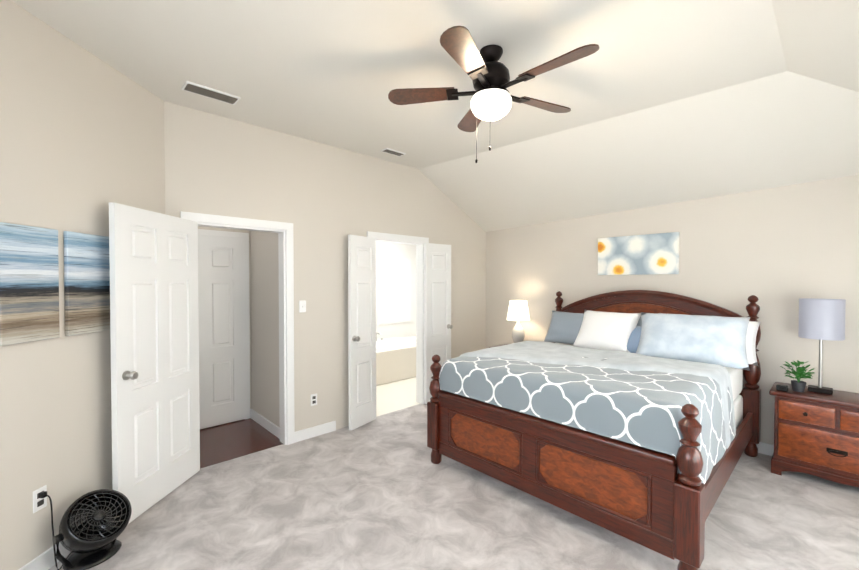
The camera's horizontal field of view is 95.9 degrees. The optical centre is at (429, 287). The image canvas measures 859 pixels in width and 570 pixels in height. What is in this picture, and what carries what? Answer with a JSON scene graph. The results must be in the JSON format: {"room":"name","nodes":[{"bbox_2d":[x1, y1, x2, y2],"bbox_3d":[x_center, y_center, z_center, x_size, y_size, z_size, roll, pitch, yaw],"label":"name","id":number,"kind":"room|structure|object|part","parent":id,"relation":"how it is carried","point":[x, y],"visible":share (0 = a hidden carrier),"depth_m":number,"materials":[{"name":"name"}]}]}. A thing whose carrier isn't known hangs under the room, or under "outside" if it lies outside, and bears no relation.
{"room":"bedroom","nodes":[
{"label":"bedroom","id":0,"kind":"room"},
{"bbox_2d":[0,0,164,569],"bbox_3d":[-2.140,0.052,1.809,0.120,2.950,2.418,0,1,1],"label":"wall","id":1,"kind":"structure","parent":0,"point":[82,142],"depth_m":2.17,"materials":[{"name":"beige paint"}]},
{"bbox_2d":[0,222,59,345],"bbox_3d":[-2.061,-0.018,1.996,0.025,0.595,0.290,0,1,1],"label":"picture","id":2,"kind":"object","parent":1,"relation":"attached to","point":[29,286],"visible":0.88,"depth_m":1.98,"materials":[{"name":"fabric"}]},
{"bbox_2d":[33,485,46,512],"bbox_3d":[-2.070,1.123,2.059,0.007,0.116,0.072,0,1,1],"label":"electrical outlet","id":3,"kind":"object","parent":1,"relation":"attached to","point":[39,503],"visible":0.94,"depth_m":2.05,"materials":[{"name":"white plastic"}]},
{"bbox_2d":[19,542,69,569],"bbox_3d":[-2.065,1.477,1.833,1.710,0.100,1.688,-1,1,-44],"label":"baseboard","id":4,"kind":"structure","parent":1,"relation":"attached to","point":[45,560],"depth_m":2.08,"materials":[{"name":"white wood"}]},
{"bbox_2d":[63,231,109,335],"bbox_3d":[-2.053,-0.024,2.343,0.025,0.595,0.305,0,1,1],"label":"picture","id":5,"kind":"object","parent":1,"relation":"attached to","point":[87,282],"visible":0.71,"depth_m":2.31,"materials":[{"name":"fabric"}]},
{"bbox_2d":[198,226,250,408],"bbox_3d":[-2.833,0.246,3.739,2.080,2.500,0.120,-1,1,-44],"label":"wall","id":6,"kind":"structure","parent":0,"point":[224,229],"depth_m":4.40,"materials":[{"name":"beige paint"}]},
{"bbox_2d":[198,235,244,428],"bbox_3d":[-2.349,0.467,4.047,0.800,2.025,0.103,-1,1,-44],"label":"hall door","id":7,"kind":"structure","parent":6,"relation":"in","point":[221,331],"depth_m":4.17,"materials":[{"name":"white wood"}]},
{"bbox_2d":[198,229,249,418],"bbox_3d":[-2.378,0.441,4.077,0.920,2.100,0.021,-1,1,-44],"label":"door frame","id":8,"kind":"structure","parent":6,"relation":"attached to","point":[245,236],"depth_m":4.36,"materials":[{"name":"white wood"}]},
{"bbox_2d":[200,418,282,468],"bbox_3d":[-2.498,1.527,3.409,2.320,0.050,1.090,-1,1,-44],"label":"floor","id":9,"kind":"structure","parent":0,"point":[229,441],"depth_m":3.76,"materials":[{"name":"brown wood"}]},
{"bbox_2d":[250,231,279,426],"bbox_3d":[-1.733,0.239,4.179,0.120,2.500,1.000,-1,1,-44],"label":"wall","id":10,"kind":"structure","parent":0,"point":[264,277],"depth_m":4.11,"materials":[{"name":"beige paint"}]},
{"bbox_2d":[250,409,279,438],"bbox_3d":[-1.740,1.440,4.109,0.015,0.100,0.880,-1,1,-44],"label":"baseboard","id":11,"kind":"structure","parent":10,"relation":"attached to","point":[271,427],"depth_m":4.09,"materials":[{"name":"white wood"}]},
{"bbox_2d":[164,101,485,431],"bbox_3d":[-0.648,0.010,4.436,3.990,2.950,0.120,-1,1,-44],"label":"wall","id":12,"kind":"structure","parent":0,"point":[325,200],"depth_m":3.91,"materials":[{"name":"beige paint"}]},
{"bbox_2d":[109,202,199,523],"bbox_3d":[-1.911,0.487,2.759,0.591,2.025,0.568,-1,1,-44],"label":"entry door","id":13,"kind":"structure","parent":12,"relation":"in","point":[154,312],"depth_m":2.67,"materials":[{"name":"white wood"}]},
{"bbox_3d":[-1.889,0.555,2.445,0.082,0.058,0.082,-1,1,-44],"label":"knob","id":14,"kind":"part","parent":13,"relation":"part of","materials":[{"name":"silver metal"}]},
{"bbox_2d":[180,211,294,444],"bbox_3d":[-1.687,0.446,3.453,0.920,2.110,0.160,-1,1,-44],"label":"trim","id":15,"kind":"structure","parent":12,"relation":"attached to","point":[284,230],"depth_m":3.68,"materials":[{"name":"white wood"}]},
{"bbox_2d":[299,301,305,312],"bbox_3d":[-1.237,0.185,3.781,0.072,0.116,0.019,-1,1,-44],"label":"light switch","id":16,"kind":"object","parent":12,"relation":"attached to","point":[302,306],"visible":1,"depth_m":3.78,"materials":[{"name":"white plastic"}]},
{"bbox_2d":[311,393,316,405],"bbox_3d":[-1.157,1.124,3.880,0.072,0.116,0.007,-1,1,-44],"label":"electrical outlet","id":17,"kind":"object","parent":12,"relation":"attached to","point":[313,399],"visible":1,"depth_m":3.88,"materials":[{"name":"white plastic"}]},
{"bbox_2d":[295,421,335,442],"bbox_3d":[-1.144,1.444,3.893,0.450,0.100,0.015,-1,1,-44],"label":"baseboard","id":18,"kind":"structure","parent":12,"relation":"attached to","point":[304,434],"depth_m":3.88,"materials":[{"name":"white wood"}]},
{"bbox_2d":[348,234,375,429],"bbox_3d":[-0.699,0.465,4.149,0.397,2.025,0.186,-1,1,-44],"label":"bathroom door","id":19,"kind":"structure","parent":12,"relation":"in","point":[362,323],"depth_m":4.14,"materials":[{"name":"white wood"}]},
{"bbox_3d":[-0.760,0.530,4.016,0.068,0.058,0.075,-1,1,-44],"label":"knob","id":20,"kind":"part","parent":19,"relation":"part of","materials":[{"name":"silver metal"}]},
{"bbox_2d":[367,231,428,403],"bbox_3d":[-0.402,0.426,4.677,0.930,2.110,0.160,-1,1,-44],"label":"trim","id":21,"kind":"structure","parent":12,"relation":"attached to","point":[419,242],"depth_m":4.91,"materials":[{"name":"white wood"}]},
{"bbox_2d":[425,243,452,403],"bbox_3d":[0.136,0.452,4.989,0.431,2.025,0.123,-1,1,-44],"label":"bathroom door","id":22,"kind":"structure","parent":12,"relation":"in","point":[438,326],"depth_m":4.97,"materials":[{"name":"white wood"}]},
{"bbox_2d":[376,242,415,339],"bbox_3d":[-1.325,0.201,6.556,3.250,2.500,0.120,-1,1,-44],"label":"wall","id":23,"kind":"structure","parent":0,"point":[402,329],"depth_m":7.19,"materials":[{"name":"white paint"}]},
{"bbox_2d":[378,257,410,324],"bbox_3d":[-0.633,0.052,7.111,0.760,1.200,0.020,-1,1,-44],"label":"bathroom window","id":24,"kind":"structure","parent":23,"relation":"in","point":[394,290],"depth_m":7.10,"materials":[{"name":"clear glass"}]},
{"bbox_2d":[376,377,420,416],"bbox_3d":[-0.645,1.487,5.864,3.490,0.050,2.090,-1,1,-44],"label":"floor","id":25,"kind":"structure","parent":0,"point":[395,396],"depth_m":5.24,"materials":[{"name":"beige tile"}]},
{"bbox_2d":[376,333,415,385],"bbox_3d":[-0.684,1.117,6.471,2.440,0.672,0.890,-1,1,-44],"label":"bathtub","id":26,"kind":"object","parent":25,"relation":"on","point":[395,359],"visible":0.33,"depth_m":6.08,"materials":[{"name":"beige tile"}]},
{"bbox_2d":[11,0,858,231],"bbox_3d":[0.327,-1.109,2.155,6.300,0.680,5.100,-1,1,-44],"label":"ceiling","id":27,"kind":"structure","parent":0,"point":[670,101],"depth_m":2.69,"materials":[{"name":"white paint"}]},
{"bbox_2d":[181,81,240,104],"bbox_3d":[-1.608,-1.433,2.862,0.360,0.013,0.150,-1,1,-44],"label":"ceiling vent","id":28,"kind":"object","parent":27,"relation":"in","point":[195,88],"visible":1,"depth_m":2.85,"materials":[{"name":"white metal"}]},
{"bbox_2d":[381,148,405,155],"bbox_3d":[-0.389,-1.454,4.162,0.260,0.013,0.110,-1,1,-44],"label":"ceiling vent","id":29,"kind":"object","parent":27,"relation":"in","point":[392,151],"visible":0.96,"depth_m":4.15,"materials":[{"name":"white metal"}]},
{"bbox_2d":[388,26,599,162],"bbox_3d":[0.412,-1.087,2.321,1.224,0.687,1.181,-1,1,-44],"label":"ceiling fan","id":30,"kind":"object","parent":27,"relation":"hanging from","point":[492,99],"visible":1,"depth_m":2.26,"materials":[{"name":"brown wood"}]},
{"bbox_3d":[0.374,-1.088,2.353,0.248,0.129,0.248,-1,1,-44],"label":"globe","id":31,"kind":"part","parent":30,"relation":"part of","materials":[{"name":"white glass"}]},
{"bbox_2d":[48,404,858,569],"bbox_3d":[0.358,1.546,2.165,5.940,0.050,4.650,-1,1,-44],"label":"floor carpet","id":32,"kind":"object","parent":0,"point":[382,492],"visible":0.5,"depth_m":2.52,"materials":[{"name":"grey carpet"}]},
{"bbox_2d":[39,489,131,569],"bbox_3d":[-1.893,1.303,2.152,0.386,0.434,0.297,-1,1,-44],"label":"air circulator","id":33,"kind":"object","parent":32,"relation":"on","point":[93,525],"visible":1,"depth_m":2.14,"materials":[{"name":"black plastic"}]},
{"bbox_2d":[427,290,760,569],"bbox_3d":[1.470,0.769,3.387,2.251,1.465,1.982,-1,1,-44],"label":"bed","id":34,"kind":"object","parent":32,"relation":"on","point":[634,416],"visible":1,"depth_m":2.69,"materials":[{"name":"brown wood"}]},
{"bbox_2d":[544,311,583,343],"bbox_3d":[1.593,0.448,4.230,0.276,0.346,0.660,-1,1,-44],"label":"pillow","id":35,"kind":"object","parent":34,"relation":"on","point":[564,328],"depth_m":4.23,"materials":[{"name":"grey fabric"}]},
{"bbox_2d":[438,356,733,483],"bbox_3d":[1.146,0.898,3.086,1.275,0.616,1.862,-1,1,-44],"label":"comforter","id":36,"kind":"object","parent":34,"relation":"on","point":[640,403],"depth_m":2.55,"materials":[{"name":"grey fabric"}]},
{"bbox_2d":[573,310,640,352],"bbox_3d":[1.754,0.433,3.858,0.325,0.381,0.596,-1,1,-44],"label":"pillow","id":37,"kind":"object","parent":34,"relation":"on","point":[613,331],"depth_m":3.75,"materials":[{"name":"white fabric"}]},
{"bbox_2d":[627,326,641,352],"bbox_3d":[2.036,0.504,3.575,0.291,0.267,0.519,-1,1,-44],"label":"pillow","id":38,"kind":"object","parent":34,"relation":"on","point":[634,333],"depth_m":3.59,"materials":[{"name":"blue fabric"}]},
{"bbox_2d":[637,316,641,326],"bbox_3d":[2.144,0.458,3.912,0.229,0.357,0.660,-1,1,-44],"label":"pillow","id":39,"kind":"object","parent":34,"relation":"on","point":[639,323],"depth_m":3.88,"materials":[{"name":"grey fabric"}]},
{"bbox_3d":[1.466,0.942,3.392,2.030,0.560,1.750,-1,1,-44],"label":"mattress","id":40,"kind":"part","parent":34,"relation":"part of","materials":[{"name":"white fabric"}]},
{"bbox_2d":[636,312,749,370],"bbox_3d":[2.223,0.431,3.310,0.386,0.393,0.828,-1,1,-44],"label":"pillow","id":41,"kind":"object","parent":34,"relation":"on","point":[717,340],"depth_m":3.20,"materials":[{"name":"blue fabric"}]},
{"bbox_2d":[746,321,759,365],"bbox_3d":[2.524,0.464,3.514,0.226,0.357,0.720,-1,1,-44],"label":"pillow","id":42,"kind":"object","parent":34,"relation":"on","point":[752,329],"depth_m":3.27,"materials":[{"name":"white fabric"}]},
{"bbox_2d":[769,382,858,486],"bbox_3d":[3.161,1.171,3.003,0.426,0.675,0.769,-1,1,-44],"label":"nightstand","id":43,"kind":"object","parent":32,"relation":"on","point":[816,434],"visible":0.98,"depth_m":2.96,"materials":[{"name":"brown wood"}]},
{"bbox_2d":[776,384,788,391],"bbox_3d":[2.835,0.807,3.112,0.050,0.045,0.070,-1,1,-44],"label":"clock","id":44,"kind":"object","parent":43,"relation":"on","point":[780,387],"visible":0.96,"depth_m":3.10,"materials":[{"name":"black plastic"}]},
{"bbox_2d":[780,360,814,391],"bbox_3d":[2.949,0.707,3.109,0.198,0.246,0.218,-1,1,-44],"label":"plant","id":45,"kind":"object","parent":43,"relation":"on","point":[798,385],"visible":1,"depth_m":3.08,"materials":[{"name":"green plant"}]},
{"bbox_3d":[2.952,0.790,3.098,0.090,0.078,0.090,-1,1,-44],"label":"pot","id":46,"kind":"part","parent":45,"relation":"part of","materials":[{"name":"grey ceramic"}]},
{"bbox_2d":[798,298,845,394],"bbox_3d":[3.110,0.461,3.079,0.260,0.738,0.260,-1,1,-44],"label":"lamp","id":47,"kind":"object","parent":43,"relation":"on","point":[820,320],"visible":1,"depth_m":3.00,"materials":[{"name":"white fabric"}]},
{"bbox_3d":[3.110,0.546,3.080,0.036,0.498,0.036,-1,1,-44],"label":"stem","id":48,"kind":"part","parent":47,"relation":"part of","materials":[{"name":"silver metal"}]},
{"bbox_3d":[3.110,0.247,3.075,0.260,0.310,0.260,-1,1,-44],"label":"lamp shade","id":49,"kind":"part","parent":47,"relation":"part of","materials":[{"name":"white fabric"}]},
{"bbox_3d":[3.018,1.109,2.867,0.032,0.288,0.370,-1,1,-44],"label":"handle","id":50,"kind":"part","parent":43,"relation":"part of","materials":[{"name":"black metal"}]},
{"bbox_3d":[1.162,1.137,5.101,0.426,0.675,0.664,-1,1,-44],"label":"nightstand","id":51,"kind":"object","parent":32,"relation":"on","visible":0},
{"bbox_2d":[507,300,529,342],"bbox_3d":[1.168,0.486,5.096,0.300,0.623,0.300,-1,1,-44],"label":"lamp","id":52,"kind":"object","parent":51,"relation":"on","point":[518,310],"visible":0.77,"depth_m":5.01,"materials":[{"name":"white ceramic"}]},
{"bbox_3d":[1.168,0.299,5.093,0.300,0.250,0.300,-1,1,-44],"label":"lamp shade","id":53,"kind":"part","parent":52,"relation":"part of","materials":[{"name":"white fabric"}]},
{"bbox_2d":[486,175,858,444],"bbox_3d":[2.433,0.277,4.185,0.120,2.425,4.500,-1,1,-44],"label":"wall","id":54,"kind":"structure","parent":0,"point":[779,252],"depth_m":3.60,"materials":[{"name":"beige paint"}]},
{"bbox_2d":[598,232,679,274],"bbox_3d":[2.261,-0.357,4.245,0.028,0.430,0.820,-1,1,-44],"label":"picture","id":55,"kind":"object","parent":54,"relation":"attached to","point":[647,254],"visible":1,"depth_m":4.20,"materials":[{"name":"fabric"}]},
{"bbox_2d":[756,442,773,455],"bbox_3d":[2.385,1.440,4.157,0.015,0.100,4.500,-1,1,-44],"label":"baseboard","id":56,"kind":"structure","parent":54,"relation":"attached to","point":[763,448],"depth_m":3.48,"materials":[{"name":"white wood"}]}
]}

